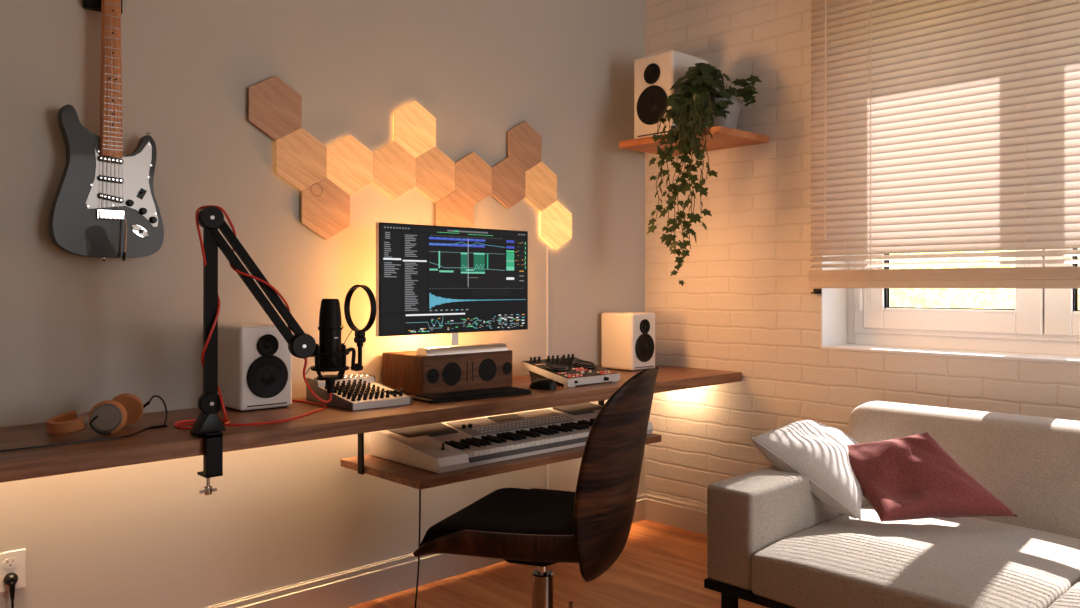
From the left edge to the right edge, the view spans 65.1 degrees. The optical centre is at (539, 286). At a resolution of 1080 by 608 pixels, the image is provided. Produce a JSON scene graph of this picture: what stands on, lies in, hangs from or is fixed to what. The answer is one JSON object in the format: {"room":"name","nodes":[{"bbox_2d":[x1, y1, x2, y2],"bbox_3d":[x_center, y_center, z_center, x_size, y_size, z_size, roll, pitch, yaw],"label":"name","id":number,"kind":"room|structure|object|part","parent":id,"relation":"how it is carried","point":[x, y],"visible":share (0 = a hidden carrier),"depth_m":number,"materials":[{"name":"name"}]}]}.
{"room":"studio","nodes":[
{"label":"studio","id":0,"kind":"room"},
{"bbox_2d":[0,0,644,607],"bbox_3d":[-1.191,-0.248,2.654,5.100,2.750,0.200,0,0,-43],"label":"wall","id":1,"kind":"structure","parent":0,"point":[78,333],"depth_m":2.77,"materials":[{"name":"grey paint"}]},
{"bbox_2d":[0,549,25,592],"bbox_3d":[-1.431,0.768,2.284,0.074,0.106,0.007,0,0,-43],"label":"wall outlet","id":2,"kind":"object","parent":1,"relation":"attached to","point":[14,561],"visible":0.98,"depth_m":2.29,"materials":[{"name":"white plastic"}]},
{"bbox_2d":[3,557,17,568],"bbox_3d":[-1.429,0.746,2.283,0.034,0.029,0.003,0,0,-43],"label":"receptacle","id":3,"kind":"object","parent":2,"relation":"attached to","point":[8,562],"depth_m":2.28,"materials":[{"name":"white plastic"}]},
{"bbox_2d":[4,572,17,607],"bbox_3d":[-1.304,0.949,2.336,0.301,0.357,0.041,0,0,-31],"label":"plug","id":4,"kind":"object","parent":2,"relation":"in","point":[10,579],"visible":1,"depth_m":2.27,"materials":[{"name":"black plastic"}]},
{"bbox_2d":[83,0,121,13],"bbox_3d":[-1.231,-0.866,2.405,0.100,0.150,0.105,0,0,-43],"label":"hanger","id":5,"kind":"object","parent":1,"relation":"attached to","point":[95,5],"visible":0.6,"depth_m":2.41,"materials":[{"name":"black metal"}]},
{"bbox_2d":[49,0,163,261],"bbox_3d":[-1.220,-0.597,2.398,0.291,1.052,0.070,0,0,-43],"label":"electric guitar","id":6,"kind":"object","parent":5,"relation":"hanging from","point":[104,205],"visible":1,"depth_m":2.38,"materials":[{"name":"grey paint"}]},
{"bbox_3d":[-1.179,-0.152,2.402,0.008,0.114,0.019,0,0,-43],"label":"tremolo arm","id":7,"kind":"part","parent":6,"relation":"part of","materials":[{"name":"silver metal"}]},
{"bbox_3d":[-1.170,-0.239,2.418,0.021,0.021,0.018,0,0,-43],"label":"knob","id":8,"kind":"part","parent":6,"relation":"part of","materials":[{"name":"black plastic"}]},
{"bbox_3d":[-1.156,-0.160,2.444,0.048,0.036,0.004,0,0,-43],"label":"jack plate","id":9,"kind":"part","parent":6,"relation":"part of","materials":[{"name":"silver metal"}]},
{"bbox_2d":[136,188,146,199],"bbox_3d":[-1.147,-0.268,2.441,0.030,0.034,0.018,0,0,-43],"label":"switch","id":10,"kind":"object","parent":6,"relation":"attached to","point":[141,193],"depth_m":2.45,"materials":[{"name":"black plastic"}]},
{"bbox_3d":[-1.144,-0.218,2.443,0.021,0.021,0.018,0,0,-43],"label":"knob","id":11,"kind":"part","parent":6,"relation":"part of","materials":[{"name":"black plastic"}]},
{"bbox_3d":[-1.124,-0.194,2.462,0.021,0.021,0.018,0,0,-43],"label":"knob","id":12,"kind":"part","parent":6,"relation":"part of","materials":[{"name":"black plastic"}]},
{"bbox_2d":[248,76,301,139],"bbox_3d":[-0.877,-0.590,2.800,0.185,0.214,0.018,0,0,-43],"label":"light panel","id":13,"kind":"object","parent":1,"relation":"attached to","point":[275,108],"visible":1,"depth_m":2.79,"materials":[{"name":"brown wood"}]},
{"bbox_2d":[275,128,326,190],"bbox_3d":[-0.810,-0.429,2.864,0.185,0.214,0.018,0,0,-43],"label":"light panel","id":14,"kind":"object","parent":1,"relation":"attached to","point":[300,158],"visible":1,"depth_m":2.85,"materials":[{"name":"brown wood"}]},
{"bbox_2d":[301,178,349,239],"bbox_3d":[-0.742,-0.268,2.927,0.185,0.214,0.019,0,0,-43],"label":"light panel","id":15,"kind":"object","parent":1,"relation":"attached to","point":[325,207],"visible":1,"depth_m":2.92,"materials":[{"name":"brown wood"}]},
{"bbox_2d":[327,135,372,194],"bbox_3d":[-0.675,-0.429,2.991,0.185,0.214,0.018,0,0,-43],"label":"light panel","id":16,"kind":"object","parent":1,"relation":"attached to","point":[349,162],"visible":1,"depth_m":2.98,"materials":[{"name":"brown wood"}]},
{"bbox_2d":[0,365,741,482],"bbox_3d":[-0.970,0.398,2.347,4.599,0.041,0.549,0,0,-43],"label":"desk","id":17,"kind":"object","parent":1,"relation":"attached to","point":[169,442],"visible":0.66,"depth_m":2.34,"materials":[{"name":"brown wood"}]},
{"bbox_2d":[0,393,167,451],"bbox_3d":[-1.281,0.332,2.049,0.739,0.091,0.258,0,0,-43],"label":"headphones","id":18,"kind":"object","parent":17,"relation":"on","point":[108,417],"visible":1,"depth_m":2.13,"materials":[{"name":"brown leather"}]},
{"bbox_2d":[89,400,126,434],"bbox_3d":[-1.096,0.333,2.146,0.087,0.088,0.050,0,0,-18],"label":"ear cup","id":19,"kind":"object","parent":18,"relation":"on","point":[108,417],"depth_m":2.13,"materials":[{"name":"silver metal"}]},
{"bbox_2d":[112,393,143,425],"bbox_3d":[-1.114,0.331,2.274,0.087,0.088,0.048,0,0,-23],"label":"ear cup","id":20,"kind":"object","parent":18,"relation":"on","point":[134,407],"depth_m":2.26,"materials":[{"name":"brown leather"}]},
{"bbox_2d":[173,205,331,429],"bbox_3d":[-0.821,0.088,2.437,0.411,0.583,0.682,0,0,-16],"label":"microphone cable","id":21,"kind":"object","parent":17,"relation":"on","point":[179,424],"visible":0.77,"depth_m":2.14,"materials":[{"name":"red plastic"}]},
{"bbox_2d":[190,206,316,494],"bbox_3d":[-0.723,0.161,2.150,0.328,0.721,0.106,0,0,-9],"label":"boom arm","id":22,"kind":"object","parent":17,"relation":"attached to","point":[208,425],"visible":0.98,"depth_m":2.11,"materials":[{"name":"black metal"}]},
{"bbox_3d":[-0.825,0.053,2.119,0.031,0.449,0.036,0,0,-32],"label":"arm","id":23,"kind":"part","parent":22,"relation":"part of","materials":[{"name":"black metal"}]},
{"bbox_3d":[-0.727,0.000,2.141,0.231,0.324,0.028,0,0,-15],"label":"arm rail","id":24,"kind":"part","parent":22,"relation":"part of","materials":[{"name":"black metal"}]},
{"bbox_3d":[-0.708,-0.015,2.153,0.231,0.324,0.028,0,0,-15],"label":"arm rail","id":25,"kind":"part","parent":22,"relation":"part of","materials":[{"name":"black metal"}]},
{"bbox_2d":[305,299,352,392],"bbox_3d":[-0.552,0.155,2.220,0.164,0.247,0.100,0,0,-35],"label":"microphone","id":26,"kind":"object","parent":22,"relation":"attached to","point":[330,354],"visible":0.94,"depth_m":2.20,"materials":[{"name":"black plastic"}]},
{"bbox_2d":[318,299,342,330],"bbox_3d":[-0.551,0.073,2.221,0.063,0.083,0.063,0,0,-43],"label":"grille","id":27,"kind":"object","parent":26,"relation":"attached to","point":[330,319],"depth_m":2.20,"materials":[{"name":"black metal"}]},
{"bbox_2d":[344,285,376,370],"bbox_3d":[-0.526,0.115,2.334,0.095,0.239,0.133,0,0,-43],"label":"filter","id":28,"kind":"object","parent":26,"relation":"attached to","point":[359,338],"visible":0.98,"depth_m":2.34,"materials":[{"name":"black plastic"}]},
{"bbox_3d":[-0.511,0.199,2.312,0.035,0.069,0.097,0,0,27],"label":"bracket arm","id":29,"kind":"part","parent":28,"relation":"part of","materials":[{"name":"black metal"}]},
{"bbox_2d":[218,323,291,411],"bbox_3d":[-0.894,0.248,2.646,0.172,0.258,0.197,0,0,-43],"label":"speaker","id":30,"kind":"object","parent":17,"relation":"on","point":[255,360],"visible":0.97,"depth_m":2.57},
{"bbox_2d":[306,373,411,410],"bbox_3d":[-0.587,0.337,2.732,0.216,0.080,0.286,0,0,-43],"label":"mixer","id":31,"kind":"object","parent":17,"relation":"on","point":[356,391],"visible":0.77,"depth_m":2.68,"materials":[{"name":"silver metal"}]},
{"bbox_3d":[-0.664,0.337,2.659,0.003,0.078,0.286,0,0,-43],"label":"panel","id":32,"kind":"part","parent":31,"relation":"part of","materials":[{"name":"grey plastic"}]},
{"bbox_3d":[-0.509,0.337,2.805,0.003,0.078,0.286,0,0,-43],"label":"panel","id":33,"kind":"part","parent":31,"relation":"part of","materials":[{"name":"grey plastic"}]},
{"bbox_2d":[382,350,511,394],"bbox_3d":[-0.338,0.308,3.128,0.412,0.137,0.256,0,0,-43],"label":"speaker","id":34,"kind":"object","parent":17,"relation":"on","point":[408,371],"visible":0.92,"depth_m":3.01},
{"bbox_2d":[376,222,527,355],"bbox_3d":[-0.315,0.011,3.103,0.680,0.456,0.173,0,0,-43],"label":"monitor","id":35,"kind":"object","parent":34,"relation":"on","point":[431,279],"visible":1,"depth_m":3.05,"materials":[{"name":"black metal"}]},
{"bbox_3d":[-0.276,0.227,3.064,0.370,0.026,0.064,0,0,-43],"label":"foot plate","id":36,"kind":"part","parent":35,"relation":"part of","materials":[{"name":"silver metal"}]},
{"bbox_2d":[412,387,531,403],"bbox_3d":[-0.227,0.369,2.892,0.410,0.016,0.124,0,0,-38],"label":"keyboard","id":37,"kind":"object","parent":17,"relation":"on","point":[502,391],"visible":1,"depth_m":2.85,"materials":[{"name":"black plastic"}]},
{"bbox_2d":[341,400,660,489],"bbox_3d":[-0.102,0.524,3.180,1.200,0.212,0.473,0,0,-43],"label":"keyboard tray","id":38,"kind":"object","parent":17,"relation":"attached to","point":[410,476],"visible":0.43,"depth_m":2.83,"materials":[{"name":"brown wood"}]},
{"bbox_2d":[414,490,420,607],"bbox_3d":[-0.405,0.877,2.442,0.030,0.501,0.410,0,0,12],"label":"power cable","id":39,"kind":"object","parent":38,"relation":"hanging from","point":[419,490],"visible":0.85,"depth_m":2.63,"materials":[{"name":"black plastic"}]},
{"bbox_2d":[369,402,652,472],"bbox_3d":[-0.074,0.550,3.221,1.081,0.096,0.420,0,0,-43],"label":"keyboard synthesizer","id":40,"kind":"object","parent":38,"relation":"on","point":[461,444],"visible":0.92,"depth_m":3.00,"materials":[{"name":"white plastic"}]},
{"bbox_2d":[388,423,458,437],"bbox_3d":[-0.414,0.514,3.004,0.230,0.023,0.110,0,0,-43],"label":"speaker grille","id":41,"kind":"object","parent":40,"relation":"attached to","point":[436,430],"depth_m":3.00,"materials":[{"name":"grey plastic"}]},
{"bbox_3d":[-0.103,0.522,3.264,0.520,0.030,0.160,0,0,-43],"label":"control panel","id":42,"kind":"part","parent":40,"relation":"part of","materials":[{"name":"grey"}]},
{"bbox_2d":[553,402,601,414],"bbox_3d":[0.171,0.514,3.557,0.220,0.023,0.110,0,0,-43],"label":"speaker grille","id":43,"kind":"object","parent":40,"relation":"attached to","point":[589,408],"depth_m":3.53,"materials":[{"name":"grey plastic"}]},
{"bbox_2d":[529,378,555,389],"bbox_3d":[0.010,0.358,3.123,0.112,0.039,0.068,0,0,37],"label":"computer mouse","id":44,"kind":"object","parent":17,"relation":"on","point":[539,384],"visible":1,"depth_m":3.09,"materials":[{"name":"black plastic"}]},
{"bbox_2d":[520,354,619,387],"bbox_3d":[0.124,0.328,3.338,0.296,0.099,0.278,0,0,-43],"label":"controller","id":45,"kind":"object","parent":17,"relation":"on","point":[569,371],"visible":1,"depth_m":3.29,"materials":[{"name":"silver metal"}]},
{"bbox_3d":[0.122,0.320,3.341,0.288,0.054,0.246,0,0,-43],"label":"panel","id":46,"kind":"part","parent":45,"relation":"part of","materials":[{"name":"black plastic"}]},
{"bbox_2d":[601,312,654,370],"bbox_3d":[0.405,0.248,3.859,0.168,0.258,0.197,0,0,-43],"label":"speaker","id":47,"kind":"object","parent":17,"relation":"on","point":[627,338],"visible":1,"depth_m":3.79},
{"bbox_2d":[373,141,415,198],"bbox_3d":[-0.540,-0.429,3.119,0.185,0.214,0.018,0,0,-43],"label":"light panel","id":48,"kind":"object","parent":1,"relation":"attached to","point":[394,167],"visible":1,"depth_m":3.11,"materials":[{"name":"brown wood"}]},
{"bbox_2d":[394,101,435,157],"bbox_3d":[-0.472,-0.590,3.183,0.185,0.214,0.018,0,0,-43],"label":"light panel","id":49,"kind":"object","parent":1,"relation":"attached to","point":[414,126],"visible":1,"depth_m":3.17,"materials":[{"name":"brown wood"}]},
{"bbox_2d":[204,493,645,607],"bbox_3d":[-1.231,1.066,2.463,4.779,0.122,0.023,0,0,-43],"label":"baseboard","id":50,"kind":"structure","parent":1,"relation":"attached to","point":[344,589],"depth_m":3.03,"materials":[{"name":"beige paint"}]},
{"bbox_2d":[416,147,454,201],"bbox_3d":[-0.405,-0.429,3.247,0.185,0.214,0.018,0,0,-43],"label":"light panel","id":51,"kind":"object","parent":1,"relation":"attached to","point":[435,171],"visible":1,"depth_m":3.24,"materials":[{"name":"brown wood"}]},
{"bbox_2d":[435,191,473,227],"bbox_3d":[-0.337,-0.268,3.311,0.185,0.214,0.018,0,0,-43],"label":"light panel","id":52,"kind":"object","parent":1,"relation":"attached to","point":[453,210],"visible":0.59,"depth_m":3.30,"materials":[{"name":"brown wood"}]},
{"bbox_2d":[455,152,491,205],"bbox_3d":[-0.269,-0.429,3.375,0.185,0.214,0.018,0,0,-43],"label":"light panel","id":53,"kind":"object","parent":1,"relation":"attached to","point":[473,175],"visible":1,"depth_m":3.37,"materials":[{"name":"brown wood"}]},
{"bbox_2d":[491,157,524,208],"bbox_3d":[-0.134,-0.429,3.502,0.185,0.214,0.018,0,0,-43],"label":"light panel","id":54,"kind":"object","parent":1,"relation":"attached to","point":[508,178],"visible":1,"depth_m":3.49,"materials":[{"name":"brown wood"}]},
{"bbox_2d":[508,121,540,171],"bbox_3d":[-0.067,-0.590,3.566,0.185,0.214,0.018,0,0,-43],"label":"light panel","id":55,"kind":"object","parent":1,"relation":"attached to","point":[524,143],"visible":1,"depth_m":3.56,"materials":[{"name":"brown wood"}]},
{"bbox_2d":[525,161,556,210],"bbox_3d":[0.001,-0.429,3.630,0.185,0.214,0.018,0,0,-43],"label":"light panel","id":56,"kind":"object","parent":1,"relation":"attached to","point":[540,181],"visible":1,"depth_m":3.62,"materials":[{"name":"brown wood"}]},
{"bbox_2d":[546,244,547,488],"bbox_3d":[0.032,0.410,3.669,0.006,1.187,0.006,0,0,-43],"label":"cable","id":57,"kind":"object","parent":1,"relation":"attached to","point":[546,244],"visible":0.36,"depth_m":3.67,"materials":[{"name":"white paint"}]},
{"bbox_2d":[540,201,571,249],"bbox_3d":[0.069,-0.268,3.694,0.185,0.214,0.018,0,0,-43],"label":"light panel","id":58,"kind":"object","parent":1,"relation":"attached to","point":[555,220],"visible":1,"depth_m":3.69,"materials":[{"name":"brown wood"}]},
{"bbox_2d":[347,519,767,607],"bbox_3d":[0.492,1.177,0.874,5.100,0.100,5.100,0,0,-43],"label":"floor","id":59,"kind":"structure","parent":0,"point":[659,565],"depth_m":3.19,"materials":[{"name":"brown wood"}]},
{"bbox_2d":[413,367,658,607],"bbox_3d":[0.003,0.671,2.344,0.648,0.911,0.633,0,0,21],"label":"office chair","id":60,"kind":"object","parent":59,"relation":"on","point":[589,526],"visible":1,"depth_m":2.16,"materials":[{"name":"black wood"}]},
{"bbox_2d":[419,488,574,545],"bbox_3d":[-0.040,0.655,2.363,0.416,0.075,0.468,0,0,21],"label":"seat cushion","id":61,"kind":"object","parent":60,"relation":"on","point":[504,516],"depth_m":2.23,"materials":[{"name":"black fabric"}]},
{"bbox_2d":[704,401,1079,607],"bbox_3d":[1.443,0.773,2.203,1.092,0.708,1.699,0,0,-43],"label":"sofa","id":62,"kind":"object","parent":59,"relation":"on","point":[772,542],"visible":0.7,"depth_m":2.41,"materials":[{"name":"fabric"}]},
{"bbox_3d":[0.542,1.000,2.419,0.036,0.253,0.036,0,0,-43],"label":"leg","id":63,"kind":"part","parent":62,"relation":"part of","materials":[{"name":"black metal"}]},
{"bbox_3d":[1.449,0.863,2.209,1.074,0.025,1.699,0,0,-43],"label":"frame","id":64,"kind":"part","parent":62,"relation":"part of","materials":[{"name":"black metal"}]},
{"bbox_3d":[0.849,0.710,2.701,0.870,0.283,0.155,0,0,-43],"label":"arm","id":65,"kind":"part","parent":62,"relation":"part of","materials":[{"name":"fabric"}]},
{"bbox_2d":[751,420,862,519],"bbox_3d":[0.894,0.565,2.742,0.323,0.244,0.411,0,0,27],"label":"throw pillow","id":66,"kind":"object","parent":62,"relation":"on","point":[814,449],"visible":0.83,"depth_m":2.60,"materials":[{"name":"white fabric"}]},
{"bbox_2d":[752,505,1079,607],"bbox_3d":[1.084,0.781,2.342,0.762,0.137,0.686,0,0,-43],"label":"seat cushion","id":67,"kind":"object","parent":62,"relation":"on","point":[828,558],"depth_m":2.24,"materials":[{"name":"fabric"}]},
{"bbox_2d":[847,432,1017,521],"bbox_3d":[1.119,0.569,2.517,0.559,0.240,0.245,0,0,22],"label":"throw pillow","id":68,"kind":"object","parent":62,"relation":"on","point":[909,477],"visible":0.96,"depth_m":2.52,"materials":[{"name":"red fabric"}]},
{"bbox_3d":[1.701,0.633,2.448,0.380,0.428,1.695,0,0,-43],"label":"backrest","id":69,"kind":"part","parent":62,"relation":"part of","materials":[{"name":"fabric"}]},
{"bbox_2d":[1048,581,1079,607],"bbox_3d":[1.560,0.781,1.839,0.762,0.137,0.691,0,0,-43],"label":"seat cushion","id":70,"kind":"object","parent":62,"relation":"on","point":[1066,595],"depth_m":1.99,"materials":[{"name":"fabric"}]},
{"bbox_2d":[645,0,1079,506],"bbox_3d":[2.304,-0.248,2.450,0.300,2.750,4.900,0,0,-43],"label":"wall","id":71,"kind":"structure","parent":0,"point":[745,303],"depth_m":3.68,"materials":[{"name":"brick"}]},
{"bbox_2d":[644,493,706,534],"bbox_3d":[2.187,1.066,2.339,0.023,0.122,4.900,0,0,-43],"label":"baseboard","id":72,"kind":"structure","parent":71,"relation":"attached to","point":[660,509],"depth_m":3.96,"materials":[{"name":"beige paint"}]},
{"bbox_2d":[619,126,768,155],"bbox_3d":[0.668,-0.632,3.700,0.359,0.030,0.535,0,0,-43],"label":"wall shelf","id":73,"kind":"object","parent":71,"relation":"attached to","point":[723,137],"visible":0.7,"depth_m":3.62,"materials":[{"name":"brown wood"}]},
{"bbox_2d":[634,50,707,138],"bbox_3d":[0.591,-0.837,3.821,0.277,0.380,0.225,0,0,-43],"label":"speaker","id":74,"kind":"object","parent":73,"relation":"on","point":[655,75],"visible":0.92,"depth_m":3.72},
{"bbox_2d":[646,63,761,285],"bbox_3d":[0.708,-0.478,3.575,0.413,0.957,0.364,0,0,-43],"label":"trailing ivy","id":75,"kind":"object","parent":73,"relation":"on","point":[700,98],"visible":0.99,"depth_m":3.50,"materials":[{"name":"green plant"}]},
{"bbox_2d":[704,98,742,128],"bbox_3d":[0.786,-0.723,3.663,0.180,0.151,0.180,0,0,-43],"label":"pot","id":76,"kind":"object","parent":73,"relation":"on","point":[731,113],"depth_m":3.60,"materials":[{"name":"grey ceramic"}]},
{"bbox_2d":[811,289,820,293],"bbox_3d":[1.128,0.019,3.456,0.025,0.021,0.034,0,0,-43],"label":"clip","id":77,"kind":"object","parent":71,"relation":"attached to","point":[815,291],"visible":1,"depth_m":3.46,"materials":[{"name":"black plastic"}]},
{"bbox_2d":[808,0,1079,288],"bbox_3d":[1.647,-0.628,2.865,0.082,1.390,1.595,0,0,-43],"label":"blind","id":78,"kind":"object","parent":71,"relation":"attached to","point":[937,125],"visible":1,"depth_m":3.06,"materials":[{"name":"beige plastic"}]},
{"bbox_3d":[1.646,-0.009,2.863,0.036,0.031,1.585,0,0,-43],"label":"rail","id":79,"kind":"part","parent":78,"relation":"part of","materials":[{"name":"beige wood"}]},
{"bbox_3d":[1.634,-0.643,2.849,0.002,1.280,0.002,0,0,11],"label":"ladder cord","id":80,"kind":"part","parent":78,"relation":"part of","materials":[{"name":"white fabric"}]},
{"bbox_2d":[821,248,1079,364],"bbox_3d":[1.772,-0.443,2.997,0.284,1.401,1.526,0,0,-43],"label":"window","id":81,"kind":"structure","parent":71,"relation":"in","point":[1043,326],"depth_m":3.23,"materials":[{"name":"white paint"}]},
{"bbox_3d":[1.750,0.251,2.976,0.224,0.014,1.526,0,0,-43],"label":"sill","id":82,"kind":"part","parent":81,"relation":"part of","materials":[{"name":"white paint"}]},
{"bbox_3d":[1.590,-0.462,3.290,0.064,1.273,0.666,0,0,-43],"label":"sash","id":83,"kind":"part","parent":81,"relation":"part of","materials":[{"name":"white plastic"}]},
{"bbox_3d":[2.052,-0.462,2.802,0.064,1.273,0.666,0,0,-43],"label":"sash","id":84,"kind":"part","parent":81,"relation":"part of","materials":[{"name":"white plastic"}]},
{"label":"outside","id":85,"kind":"structure","parent":0,"visible":0},
{"bbox_3d":[18.690,2.227,17.877,44.690,0.200,55.000,0,0,-43],"label":"ground","id":86,"kind":"structure","parent":85,"visible":0},
{"bbox_2d":[890,252,1006,308],"bbox_3d":[6.318,0.436,14.255,2.745,3.409,2.808,0,0,-43],"label":"bush","id":87,"kind":"object","parent":86,"relation":"on","point":[976,295],"visible":0.06,"depth_m":13.39,"materials":[{"name":"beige plant"}]},
{"bbox_2d":[890,250,1014,308],"bbox_3d":[5.264,0.513,11.402,2.756,3.255,2.773,0,0,-43],"label":"bush","id":88,"kind":"object","parent":86,"relation":"on","point":[942,300],"visible":0.09,"depth_m":10.61,"materials":[{"name":"beige plant"}]},
{"bbox_2d":[1078,248,1079,309],"bbox_3d":[7.006,0.445,9.199,2.902,3.392,2.876,0,0,-43],"label":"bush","id":89,"kind":"object","parent":86,"relation":"on","point":[1078,248],"visible":0.03,"depth_m":9.30,"materials":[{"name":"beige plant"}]}
]}

